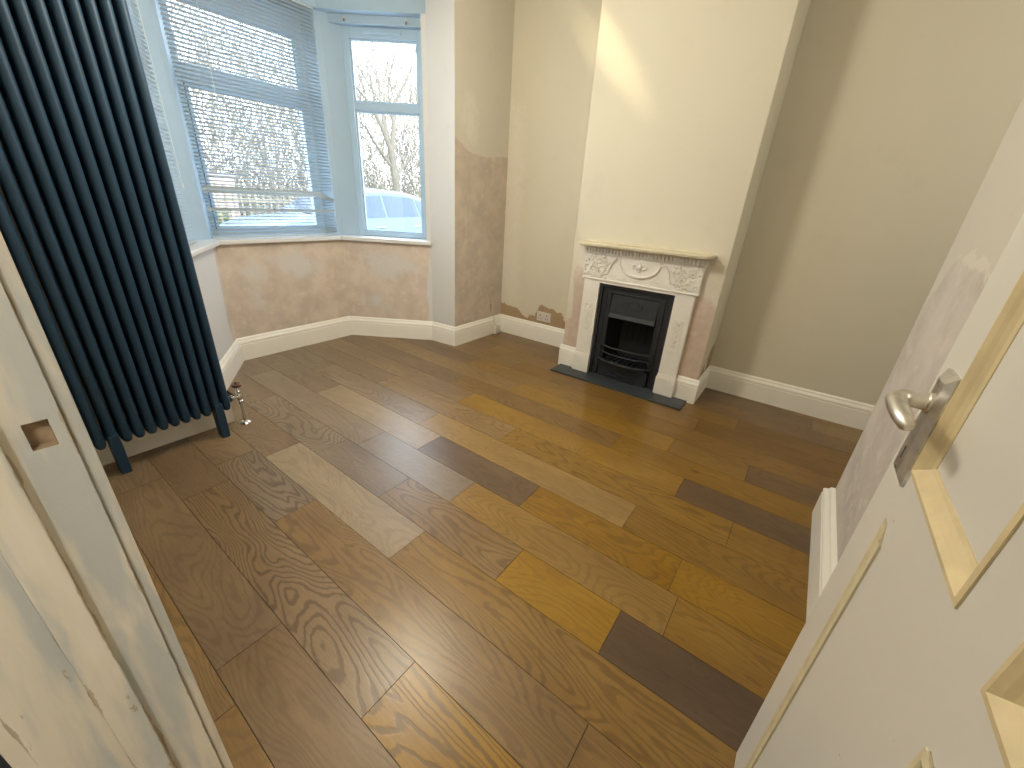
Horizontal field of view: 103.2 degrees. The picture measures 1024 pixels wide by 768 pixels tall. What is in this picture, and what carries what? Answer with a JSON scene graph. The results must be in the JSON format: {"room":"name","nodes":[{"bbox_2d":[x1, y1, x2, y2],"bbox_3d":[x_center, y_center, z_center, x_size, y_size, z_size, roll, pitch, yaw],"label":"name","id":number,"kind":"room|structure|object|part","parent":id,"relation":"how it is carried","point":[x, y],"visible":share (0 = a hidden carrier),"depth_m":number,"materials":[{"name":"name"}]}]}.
{"room":"living room","nodes":[
{"label":"living room","id":0,"kind":"room"},
{"bbox_2d":[0,38,137,427],"bbox_3d":[-1.785,-0.910,1.519,0.250,2.600,0.681,19,29,31],"label":"wall","id":1,"kind":"structure","parent":0,"point":[1,191],"depth_m":1.56,"materials":[{"name":"paint"}]},
{"bbox_2d":[192,247,236,361],"bbox_3d":[-1.968,-0.407,2.545,0.200,0.820,0.851,-6,26,-20],"label":"wall","id":2,"kind":"structure","parent":0,"point":[207,267],"depth_m":2.59,"materials":[{"name":"paint"}]},
{"bbox_2d":[189,239,219,256],"bbox_3d":[-1.926,-0.795,2.375,0.238,0.030,0.864,-6,26,-20],"label":"trim","id":3,"kind":"structure","parent":2,"relation":"on","point":[196,248],"depth_m":2.43,"materials":[{"name":"paint"}]},
{"bbox_2d":[216,240,349,337],"bbox_3d":[-1.797,-0.718,3.254,0.200,0.820,1.128,19,29,31],"label":"wall","id":4,"kind":"structure","parent":0,"point":[269,287],"depth_m":3.11,"materials":[{"name":"plaster"}]},
{"bbox_2d":[134,0,212,240],"bbox_3d":[-2.072,-1.615,2.350,0.257,1.475,0.312,19,29,31],"label":"trim","id":5,"kind":"structure","parent":4,"relation":"attached to","point":[192,196],"depth_m":2.38,"materials":[{"name":"paint"}]},
{"bbox_2d":[159,0,325,235],"bbox_3d":[-1.776,-1.780,2.810,0.068,1.416,0.930,19,29,31],"label":"window","id":6,"kind":"structure","parent":4,"relation":"in","point":[315,201],"depth_m":2.74,"materials":[{"name":"plastic"}]},
{"bbox_2d":[158,0,338,238],"bbox_3d":[-1.667,-1.769,2.721,0.039,1.474,0.911,19,29,31],"label":"blind","id":7,"kind":"object","parent":6,"relation":"attached to","point":[205,188],"visible":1,"depth_m":2.68,"materials":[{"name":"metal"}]},
{"bbox_3d":[-1.868,-1.669,2.472,0.026,1.454,0.002,19,29,31],"label":"ladder cord","id":8,"kind":"part","parent":7,"relation":"part of","materials":[{"name":"white fabric"}]},
{"bbox_3d":[-1.671,-1.771,2.724,0.026,1.454,0.002,19,29,31],"label":"ladder cord","id":9,"kind":"part","parent":7,"relation":"part of","materials":[{"name":"white fabric"}]},
{"bbox_3d":[-1.712,-1.106,3.026,0.026,0.012,0.911,19,29,31],"label":"rail","id":10,"kind":"part","parent":7,"relation":"part of","materials":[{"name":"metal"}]},
{"bbox_3d":[-1.630,-2.428,2.426,0.028,0.028,0.911,19,29,31],"label":"head rail","id":11,"kind":"part","parent":7,"relation":"part of","materials":[{"name":"metal"}]},
{"bbox_3d":[-1.474,-1.873,2.976,0.026,1.454,0.002,19,29,31],"label":"ladder cord","id":12,"kind":"part","parent":7,"relation":"part of","materials":[{"name":"white fabric"}]},
{"bbox_3d":[-1.785,-1.544,2.888,0.028,0.835,0.736,19,29,31],"label":"sash","id":13,"kind":"part","parent":6,"relation":"part of","materials":[{"name":"glass"}]},
{"bbox_2d":[209,235,341,244],"bbox_3d":[-1.758,-1.099,3.070,0.237,0.030,1.123,19,29,31],"label":"trim","id":14,"kind":"structure","parent":4,"relation":"on","point":[253,240],"depth_m":2.96,"materials":[{"name":"paint"}]},
{"bbox_2d":[300,9,359,235],"bbox_3d":[-1.406,-1.960,3.204,0.257,1.475,0.312,19,29,31],"label":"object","id":15,"kind":"structure","parent":4,"relation":"attached to","point":[329,46],"depth_m":3.10,"materials":[{"name":"paint"}]},
{"bbox_2d":[342,240,432,320],"bbox_3d":[-1.115,-0.849,3.638,0.851,0.820,0.200,4,24,1],"label":"wall","id":16,"kind":"structure","parent":0,"point":[384,280],"depth_m":3.50,"materials":[{"name":"bare plaster"}]},
{"bbox_2d":[341,26,426,238],"bbox_3d":[-0.975,-1.911,3.209,0.582,1.416,0.080,4,24,1],"label":"window","id":17,"kind":"structure","parent":16,"relation":"in","point":[349,33],"depth_m":3.10,"materials":[{"name":"plastic"}]},
{"bbox_2d":[363,29,400,35],"bbox_3d":[-0.931,-2.514,2.903,0.270,0.030,0.022,4,24,1],"label":"vent","id":18,"kind":"object","parent":17,"relation":"attached to","point":[366,32],"depth_m":2.90,"materials":[{"name":"plastic"}]},
{"bbox_2d":[341,235,431,245],"bbox_3d":[-1.090,-1.228,3.446,0.864,0.030,0.238,4,24,1],"label":"trim","id":19,"kind":"structure","parent":16,"relation":"on","point":[366,238],"depth_m":3.34,"materials":[{"name":"paint"}]},
{"bbox_2d":[420,13,430,240],"bbox_3d":[-0.657,-1.886,3.173,0.066,1.500,0.240,4,24,1],"label":"wall","id":20,"kind":"structure","parent":0,"point":[422,16],"depth_m":3.01,"materials":[{"name":"paint"}]},
{"bbox_2d":[0,331,862,767],"bbox_3d":[0.052,0.662,1.512,5.700,0.056,5.430,19,29,31],"label":"floor","id":21,"kind":"structure","parent":0,"point":[408,553],"depth_m":1.49,"materials":[{"name":"brown wood"}]},
{"bbox_2d":[0,0,231,473],"bbox_3d":[-1.587,-0.552,1.571,0.108,1.930,0.582,19,29,31],"label":"radiator","id":22,"kind":"object","parent":21,"relation":"on","point":[77,67],"visible":0.94,"depth_m":1.52,"materials":[{"name":"metal"}]},
{"bbox_3d":[-1.743,0.294,1.792,0.106,0.190,0.038,19,29,31],"label":"leg","id":23,"kind":"part","parent":22,"relation":"part of","materials":[{"name":"metal"}]},
{"bbox_3d":[-1.511,0.174,2.089,0.106,0.190,0.038,19,29,31],"label":"leg","id":24,"kind":"part","parent":22,"relation":"part of","materials":[{"name":"metal"}]},
{"bbox_2d":[230,381,250,424],"bbox_3d":[-1.471,0.106,2.177,0.054,0.246,0.088,14,26,21],"label":"radiator valve","id":25,"kind":"object","parent":21,"relation":"on","point":[239,397],"visible":0.96,"depth_m":2.17,"materials":[{"name":"silver metal"}]},
{"bbox_2d":[550,364,685,410],"bbox_3d":[0.832,-0.038,3.095,0.995,0.012,0.442,19,29,31],"label":"hearth slab","id":26,"kind":"object","parent":21,"relation":"on","point":[591,377],"visible":0.58,"depth_m":2.94,"materials":[{"name":"stone"}]},
{"bbox_2d":[425,0,454,326],"bbox_3d":[-0.480,-1.513,3.248,0.251,2.420,0.240,17,28,27],"label":"wall","id":27,"kind":"structure","parent":0,"point":[439,13],"depth_m":3.03,"materials":[{"name":"paint"}]},
{"bbox_2d":[315,0,425,29],"bbox_3d":[-1.024,-2.625,2.867,0.891,0.165,0.260,4,24,1],"label":"trim","id":28,"kind":"structure","parent":27,"relation":"attached to","point":[393,14],"depth_m":2.79,"materials":[{"name":"paint"}]},
{"bbox_2d":[454,0,514,326],"bbox_3d":[-0.341,-1.658,3.370,0.250,2.600,0.655,19,29,31],"label":"wall","id":29,"kind":"structure","parent":0,"point":[483,29],"depth_m":3.19,"materials":[{"name":"paint"}]},
{"bbox_2d":[94,314,500,465],"bbox_3d":[-1.381,-0.264,3.096,0.894,0.171,3.132,19,29,31],"label":"baseboard","id":30,"kind":"structure","parent":29,"relation":"attached to","point":[242,349],"depth_m":3.31,"materials":[{"name":"white wood"}]},
{"bbox_2d":[492,295,499,333],"bbox_3d":[-0.151,-0.670,3.909,0.062,0.371,0.077,19,29,31],"label":"socket","id":31,"kind":"object","parent":29,"relation":"attached to","point":[496,329],"visible":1,"depth_m":3.94,"materials":[{"name":"plastic"}]},
{"bbox_2d":[563,6,601,340],"bbox_3d":[0.584,-1.404,2.936,0.001,2.600,0.377,19,29,31],"label":"wall","id":32,"kind":"structure","parent":0,"point":[601,6],"depth_m":2.71,"materials":[{"name":"paint"}]},
{"bbox_2d":[563,0,810,379],"bbox_3d":[1.001,-1.252,2.671,1.030,2.610,0.377,19,29,31],"label":"wall","id":33,"kind":"structure","parent":0,"point":[683,91],"depth_m":2.37,"materials":[{"name":"paint"}]},
{"bbox_2d":[558,344,575,366],"bbox_3d":[0.443,-0.224,3.259,0.144,0.171,0.019,19,29,31],"label":"baseboard","id":34,"kind":"structure","parent":33,"relation":"attached to","point":[566,352],"depth_m":3.25,"materials":[{"name":"white wood"}]},
{"bbox_2d":[572,239,716,397],"bbox_3d":[0.868,-0.480,2.889,0.886,0.966,0.340,19,29,31],"label":"fireplace","id":35,"kind":"object","parent":33,"relation":"attached to","point":[638,301],"visible":1,"depth_m":2.81,"materials":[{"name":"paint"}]},
{"bbox_3d":[0.841,-0.343,2.921,0.524,0.688,0.048,19,29,31],"label":"iron frame","id":36,"kind":"part","parent":35,"relation":"part of","materials":[{"name":"black metal"}]},
{"bbox_2d":[608,293,659,326],"bbox_3d":[0.848,-0.524,2.833,0.336,0.180,0.042,19,29,31],"label":"hood","id":37,"kind":"object","parent":35,"relation":"attached to","point":[639,308],"depth_m":2.82,"materials":[{"name":"metal"}]},
{"bbox_2d":[578,240,716,260],"bbox_3d":[0.833,-0.865,2.622,0.886,0.031,0.130,19,29,31],"label":"mantel shelf","id":38,"kind":"object","parent":35,"relation":"attached to","point":[596,245],"depth_m":2.59,"materials":[{"name":"paint"}]},
{"bbox_2d":[672,375,699,403],"bbox_3d":[1.190,0.039,2.783,0.144,0.171,0.019,19,29,31],"label":"baseboard","id":39,"kind":"structure","parent":33,"relation":"attached to","point":[686,388],"depth_m":2.77,"materials":[{"name":"white wood"}]},
{"bbox_2d":[501,0,1023,405],"bbox_3d":[1.836,-1.095,2.428,4.560,2.600,0.140,19,29,31],"label":"wall","id":40,"kind":"structure","parent":0,"point":[894,115],"depth_m":2.36,"materials":[{"name":"paint"}]},
{"bbox_2d":[500,314,564,346],"bbox_3d":[0.144,-0.429,3.673,0.920,0.171,0.377,19,29,31],"label":"baseboard","id":41,"kind":"structure","parent":40,"relation":"attached to","point":[539,332],"depth_m":3.83,"materials":[{"name":"white wood"}]},
{"bbox_2d":[537,311,550,322],"bbox_3d":[0.291,-0.615,3.727,0.146,0.086,0.014,19,29,31],"label":"wall socket","id":42,"kind":"object","parent":40,"relation":"attached to","point":[541,316],"visible":1,"depth_m":3.72,"materials":[{"name":"plastic"}]},
{"bbox_2d":[694,365,874,429],"bbox_3d":[2.403,0.365,2.231,2.610,0.171,0.377,19,29,31],"label":"baseboard","id":43,"kind":"structure","parent":40,"relation":"attached to","point":[843,411],"depth_m":2.76,"materials":[{"name":"white wood"}]},
{"bbox_2d":[836,96,1023,561],"bbox_3d":[0.915,-0.277,0.495,0.120,2.600,1.925,19,29,31],"label":"wall","id":44,"kind":"structure","parent":0,"point":[996,210],"depth_m":1.19,"materials":[{"name":"paint"}]},
{"bbox_2d":[806,487,837,620],"bbox_3d":[1.543,1.064,0.569,1.887,0.171,1.957,19,29,31],"label":"baseboard","id":45,"kind":"structure","parent":44,"relation":"attached to","point":[823,543],"depth_m":1.48,"materials":[{"name":"white wood"}]},
{"bbox_3d":[-1.373,-2.475,2.214,1.190,0.080,2.340,19,29,31],"label":"ceiling","id":46,"kind":"structure","parent":0,"visible":0},
{"bbox_2d":[256,0,315,17],"bbox_3d":[-1.711,-2.489,2.471,0.260,0.165,1.208,19,29,31],"label":"trim","id":47,"kind":"structure","parent":46,"relation":"attached to","point":[311,3],"depth_m":2.72,"materials":[{"name":"paint"}]},
{"bbox_3d":[-1.916,-2.163,1.724,0.886,0.165,0.633,19,29,31],"label":"trim","id":48,"kind":"structure","parent":46,"relation":"attached to","visible":0},
{"bbox_2d":[126,0,196,243],"bbox_3d":[-1.818,-1.413,1.998,0.039,1.406,0.515,-6,26,-20],"label":"blind","id":49,"kind":"object","parent":48,"relation":"hanging from","point":[131,5],"visible":0.3,"depth_m":2.12,"materials":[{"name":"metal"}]},
{"bbox_3d":[-1.222,-0.502,0.697,1.740,2.600,0.140,19,29,31],"label":"wall","id":50,"kind":"structure","parent":0,"visible":0},
{"bbox_2d":[0,281,221,767],"bbox_3d":[-0.502,-0.005,0.403,0.030,2.020,0.047,19,29,31],"label":"trim","id":51,"kind":"structure","parent":50,"relation":"attached to","point":[36,441],"depth_m":0.48,"materials":[{"name":"paint"}]},
{"bbox_2d":[0,231,232,767],"bbox_3d":[-0.542,-0.026,0.360,0.088,2.090,0.173,19,29,31],"label":"trim","id":52,"kind":"structure","parent":50,"relation":"attached to","point":[67,701],"depth_m":0.48,"materials":[{"name":"paint"}]},
{"label":"outside","id":53,"kind":"structure","parent":0,"visible":0},
{"bbox_3d":[0.223,-3.663,11.659,6.250,0.100,32.000,19,29,31],"label":"street","id":54,"kind":"object","parent":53,"visible":0},
{"bbox_2d":[220,187,421,232],"bbox_3d":[-3.267,-3.233,8.319,1.777,1.474,4.470,19,29,31],"label":"parked car","id":55,"kind":"object","parent":54,"relation":"on","point":[387,210],"visible":0.19,"depth_m":7.92,"materials":[{"name":"paint"}]},
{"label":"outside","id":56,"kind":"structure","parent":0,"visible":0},
{"bbox_3d":[-12.340,-11.679,27.543,35.000,0.160,46.000,19,29,31],"label":"verge","id":57,"kind":"object","parent":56,"visible":0},
{"bbox_2d":[208,172,240,218],"bbox_3d":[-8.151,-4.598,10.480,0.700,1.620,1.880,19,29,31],"label":"brick garage","id":58,"kind":"structure","parent":57,"relation":"on","point":[231,205],"depth_m":10.62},
{"bbox_2d":[217,211,233,222],"bbox_3d":[-7.771,-3.643,9.416,0.740,0.802,2.328,19,29,31],"label":"hedge","id":59,"kind":"object","parent":57,"relation":"on","point":[218,214],"visible":0.02,"depth_m":9.91,"materials":[{"name":"green plant"}]},
{"bbox_2d":[189,39,293,208],"bbox_3d":[-6.377,-6.503,10.888,3.067,5.050,2.359,-11,28,-28],"label":"bare tree","id":60,"kind":"object","parent":57,"relation":"on","point":[280,205],"visible":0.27,"depth_m":10.84,"materials":[{"name":"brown plant"}]},
{"bbox_2d":[166,0,420,215],"bbox_3d":[-5.955,-10.322,16.857,7.172,7.849,25.349,19,29,31],"label":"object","id":61,"kind":"object","parent":57,"relation":"on","point":[373,177],"visible":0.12,"depth_m":14.06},
{"bbox_2d":[258,40,362,190],"bbox_3d":[-5.961,-6.772,11.273,3.650,5.269,2.385,16,27,25],"label":"bare tree","id":62,"kind":"object","parent":57,"relation":"on","point":[268,40],"visible":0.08,"depth_m":11.65,"materials":[{"name":"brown plant"}]},
{"bbox_2d":[213,182,417,222],"bbox_3d":[-2.931,-6.054,14.618,0.060,1.350,16.200,19,29,31],"label":"picket fence","id":63,"kind":"object","parent":57,"relation":"on","point":[284,201],"visible":0.09,"depth_m":9.94,"materials":[{"name":"white wood"}]},
{"bbox_2d":[233,32,418,191],"bbox_3d":[-3.898,-8.144,11.940,3.860,7.460,7.963,23,31,36],"label":"bare tree","id":64,"kind":"object","parent":57,"relation":"on","point":[390,142],"visible":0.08,"depth_m":11.75,"materials":[{"name":"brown plant"}]},
{"bbox_2d":[360,53,419,197],"bbox_3d":[-3.704,-8.354,14.581,3.219,5.677,4.419,17,28,28],"label":"bare tree","id":65,"kind":"object","parent":57,"relation":"on","point":[415,131],"visible":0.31,"depth_m":14.29,"materials":[{"name":"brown plant"}]},
{"bbox_3d":[0.966,0.267,-0.699,1.965,2.600,0.140,19,29,31],"label":"wall","id":66,"kind":"structure","parent":0,"visible":0},
{"bbox_2d":[734,213,1023,767],"bbox_3d":[0.361,0.110,0.283,0.095,1.992,0.798,19,29,31],"label":"door","id":67,"kind":"structure","parent":66,"relation":"in","point":[910,654],"depth_m":0.45,"materials":[{"name":"paint"}]},
{"bbox_3d":[0.504,0.511,0.708,0.009,0.695,0.030,19,29,31],"label":"panel moulding","id":68,"kind":"part","parent":67,"relation":"part of","materials":[{"name":"paint"}]},
{"bbox_3d":[0.511,0.032,0.520,0.048,0.032,0.102,19,29,31],"label":"lever","id":69,"kind":"part","parent":67,"relation":"part of","materials":[{"name":"metal"}]},
{"bbox_3d":[0.244,0.648,0.375,0.009,0.690,0.256,19,29,31],"label":"panel moulding","id":70,"kind":"part","parent":67,"relation":"part of","materials":[{"name":"paint"}]},
{"bbox_3d":[0.553,0.059,0.548,0.011,0.160,0.056,19,29,31],"label":"handle plate","id":71,"kind":"part","parent":67,"relation":"part of","materials":[{"name":"metal"}]},
{"bbox_3d":[0.495,-0.283,0.247,0.017,0.973,0.256,19,29,31],"label":"panel moulding","id":72,"kind":"part","parent":67,"relation":"part of","materials":[{"name":"beige wood"}]},
{"bbox_3d":[0.298,-0.181,-0.005,0.017,0.973,0.252,19,29,31],"label":"panel moulding","id":73,"kind":"part","parent":67,"relation":"part of","materials":[{"name":"beige wood"}]}
]}

